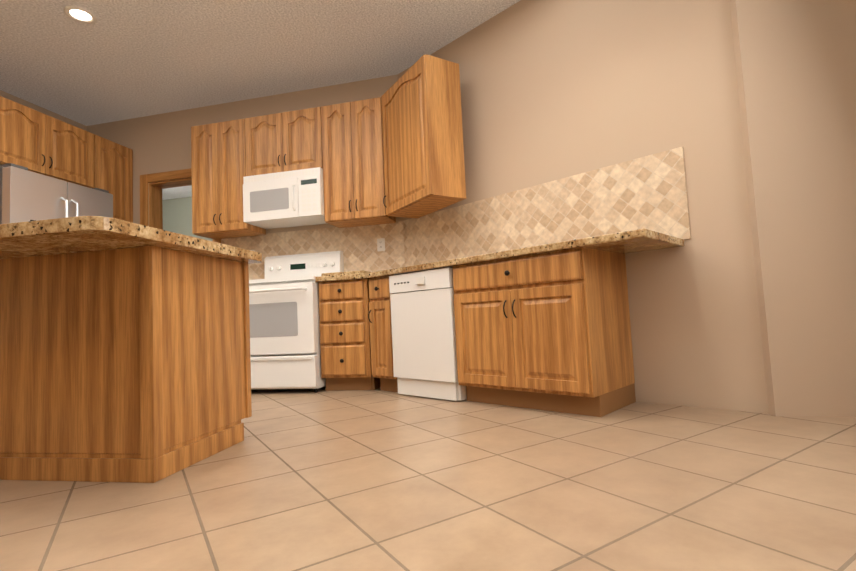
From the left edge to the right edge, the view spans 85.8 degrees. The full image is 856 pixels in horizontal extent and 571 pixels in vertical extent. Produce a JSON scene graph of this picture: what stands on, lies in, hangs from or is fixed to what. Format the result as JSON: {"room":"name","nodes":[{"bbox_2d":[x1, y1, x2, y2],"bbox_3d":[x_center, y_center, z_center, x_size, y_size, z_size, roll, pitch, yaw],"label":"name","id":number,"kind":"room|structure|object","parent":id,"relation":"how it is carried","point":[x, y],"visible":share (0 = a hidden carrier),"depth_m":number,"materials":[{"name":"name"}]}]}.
{"room":"kitchen","nodes":[
{"label":"kitchen","id":0,"kind":"room"},
{"bbox_2d":[0,90,86,130],"bbox_3d":[-4.351,-0.493,2.137,0.160,2.800,6.060,-4,-4,12],"label":"wall","id":1,"kind":"structure","parent":0,"point":[38,108],"depth_m":4.55,"materials":[{"name":"beige paint"}]},
{"bbox_2d":[0,96,93,187],"bbox_3d":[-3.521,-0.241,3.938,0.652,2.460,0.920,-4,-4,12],"label":"upper cabinet","id":2,"kind":"object","parent":1,"relation":"attached to","point":[33,140],"visible":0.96,"depth_m":3.94,"materials":[{"name":"brown wood"}]},
{"bbox_2d":[162,197,212,240],"bbox_3d":[-3.621,-0.149,7.784,7.440,2.800,0.120,-4,-4,12],"label":"wall","id":3,"kind":"structure","parent":0,"point":[177,215],"depth_m":7.92,"materials":[{"name":"grey"}]},
{"bbox_2d":[87,75,403,233],"bbox_3d":[-1.891,-0.444,4.612,3.570,2.800,0.160,-4,-4,12],"label":"wall","id":4,"kind":"structure","parent":0,"point":[158,143],"depth_m":4.72,"materials":[{"name":"beige paint"}]},
{"bbox_2d":[140,168,220,242],"bbox_3d":[-2.475,-0.093,4.715,0.945,2.170,0.185,-4,-4,12],"label":"door frame","id":5,"kind":"structure","parent":4,"relation":"attached to","point":[155,205],"depth_m":4.77,"materials":[{"name":"brown wood"}]},
{"bbox_2d":[191,119,265,238],"bbox_3d":[-1.902,-0.997,4.372,0.568,1.030,0.345,-4,-4,12],"label":"upper cabinet","id":6,"kind":"object","parent":4,"relation":"attached to","point":[218,158],"visible":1,"depth_m":4.24,"materials":[{"name":"brown wood"}]},
{"bbox_2d":[245,107,322,175],"bbox_3d":[-1.269,-1.271,4.246,0.750,0.560,0.345,-4,-4,12],"label":"upper cabinet","id":7,"kind":"object","parent":4,"relation":"attached to","point":[284,141],"visible":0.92,"depth_m":4.11,"materials":[{"name":"brown wood"}]},
{"bbox_2d":[243,167,327,228],"bbox_3d":[-1.250,-0.783,4.184,0.745,0.416,0.405,-4,-4,12],"label":"microwave","id":8,"kind":"object","parent":7,"relation":"attached to","point":[293,198],"visible":1,"depth_m":4.03,"materials":[{"name":"white plastic"}]},
{"bbox_2d":[221,221,404,279],"bbox_3d":[-1.122,-0.271,4.341,1.875,0.514,0.011,-4,-4,12],"label":"backsplash","id":9,"kind":"structure","parent":4,"relation":"attached to","point":[357,246],"depth_m":4.27,"materials":[{"name":"beige tile"}]},
{"bbox_2d":[321,97,395,227],"bbox_3d":[-0.621,-1.074,4.090,0.553,1.035,0.345,-4,-4,12],"label":"upper cabinet","id":10,"kind":"object","parent":4,"relation":"attached to","point":[353,167],"visible":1,"depth_m":3.96,"materials":[{"name":"brown wood"}]},
{"bbox_2d":[377,238,384,250],"bbox_3d":[-0.427,-0.370,4.181,0.072,0.116,0.008,-4,-4,12],"label":"electrical outlet","id":11,"kind":"object","parent":4,"relation":"attached to","point":[380,244],"visible":1,"depth_m":4.18,"materials":[{"name":"white plastic"}]},
{"bbox_2d":[0,0,519,199],"bbox_3d":[-2.745,-1.964,3.190,11.500,0.120,9.050,-4,-4,12],"label":"ceiling","id":12,"kind":"structure","parent":0,"point":[118,60],"depth_m":3.72,"materials":[{"name":"white paint"}]},
{"bbox_2d":[64,5,96,23],"bbox_3d":[-2.451,-1.907,3.249,0.190,0.012,0.190,-4,-4,12],"label":"recessed light","id":13,"kind":"object","parent":12,"relation":"in","point":[80,14],"visible":1,"depth_m":3.25,"materials":[{"name":"white paint"}]},
{"bbox_2d":[0,386,855,570],"bbox_3d":[-2.606,0.946,2.995,11.500,0.120,9.050,-4,-4,12],"label":"floor","id":14,"kind":"structure","parent":0,"point":[323,479],"depth_m":1.43,"materials":[{"name":"tile"}]},
{"bbox_2d":[0,163,112,223],"bbox_3d":[-3.358,0.039,3.886,0.902,1.840,0.864,-4,-4,12],"label":"fridge","id":15,"kind":"object","parent":14,"relation":"on","point":[26,195],"visible":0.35,"depth_m":3.66,"materials":[{"name":"silver metal"}]},
{"bbox_2d":[93,134,132,222],"bbox_3d":[-3.371,-0.203,4.610,0.652,2.460,0.455,-4,-4,12],"label":"pantry","id":16,"kind":"object","parent":14,"relation":"on","point":[113,169],"visible":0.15,"depth_m":4.62,"materials":[{"name":"brown wood"}]},
{"bbox_2d":[0,244,251,482],"bbox_3d":[-1.676,0.347,2.175,1.487,0.876,0.735,-4,-4,12],"label":"kitchen island","id":17,"kind":"object","parent":14,"relation":"on","point":[124,351],"depth_m":1.80,"materials":[{"name":"brown wood"}]},
{"bbox_2d":[0,216,261,263],"bbox_3d":[-1.695,-0.123,2.043,1.594,0.044,1.040,-4,-4,12],"label":"island countertop","id":18,"kind":"structure","parent":17,"relation":"on","point":[59,234],"depth_m":1.58,"materials":[{"name":"beige stone"}]},
{"bbox_2d":[249,251,343,391],"bbox_3d":[-1.202,0.285,3.968,0.760,1.195,0.687,-4,-4,12],"label":"range","id":19,"kind":"object","parent":14,"relation":"on","point":[285,351],"visible":0.79,"depth_m":3.67,"materials":[{"name":"white metal"}]},
{"bbox_2d":[318,279,379,390],"bbox_3d":[-0.606,0.410,3.874,0.417,0.876,0.597,-4,-4,12],"label":"base cabinet","id":20,"kind":"object","parent":14,"relation":"on","point":[345,345],"visible":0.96,"depth_m":3.62,"materials":[{"name":"brown wood"}]},
{"bbox_2d":[368,275,397,391],"bbox_3d":[-0.156,0.375,3.676,0.516,0.876,0.614,-4,-4,12],"label":"base cabinet","id":21,"kind":"object","parent":14,"relation":"on","point":[379,313],"depth_m":3.48,"materials":[{"name":"brown wood"}]},
{"bbox_2d":[389,268,466,400],"bbox_3d":[0.140,0.338,3.359,0.601,0.860,0.591,-6,-5,44],"label":"dishwasher","id":22,"kind":"object","parent":14,"relation":"on","point":[423,336],"visible":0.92,"depth_m":3.13,"materials":[{"name":"white metal"}]},
{"bbox_2d":[453,247,635,416],"bbox_3d":[0.690,0.279,2.844,1.050,0.876,0.948,-4,-4,12],"label":"base cabinet","id":23,"kind":"object","parent":14,"relation":"on","point":[549,331],"depth_m":2.56,"materials":[{"name":"brown wood"}]},
{"bbox_2d":[315,228,683,281],"bbox_3d":[0.219,-0.130,3.262,2.775,0.040,0.789,-6,-5,39],"label":"countertop","id":24,"kind":"structure","parent":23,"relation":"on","point":[637,240],"depth_m":2.50,"materials":[{"name":"stone"}]},
{"bbox_2d":[321,270,369,275],"bbox_3d":[-0.634,-0.083,3.880,0.370,0.028,0.440,-4,-4,12],"label":"granite slab","id":25,"kind":"object","parent":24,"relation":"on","point":[344,273],"visible":0.29,"depth_m":3.67,"materials":[{"name":"beige stone"}]},
{"bbox_2d":[397,0,768,413],"bbox_3d":[0.764,-0.658,3.311,2.600,2.800,0.160,-6,-5,44],"label":"wall","id":26,"kind":"structure","parent":0,"point":[551,90],"depth_m":2.67,"materials":[{"name":"beige paint"}]},
{"bbox_2d":[381,54,465,217],"bbox_3d":[-0.074,-1.129,3.661,0.345,1.035,0.720,0,-4,-32],"label":"upper cabinet","id":27,"kind":"object","parent":26,"relation":"attached to","point":[423,150],"visible":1,"depth_m":3.42,"materials":[{"name":"brown wood"}]},
{"bbox_2d":[403,147,690,266],"bbox_3d":[0.607,-0.421,3.339,2.300,0.514,0.011,-6,-5,44],"label":"backsplash","id":28,"kind":"structure","parent":26,"relation":"attached to","point":[648,192],"depth_m":3.04,"materials":[{"name":"beige tile"}]},
{"bbox_2d":[730,0,855,416],"bbox_3d":[2.192,-0.797,2.254,1.175,2.800,0.160,-4,-4,12],"label":"wall","id":29,"kind":"structure","parent":0,"point":[795,60],"depth_m":2.22,"materials":[{"name":"beige paint"}]}
]}

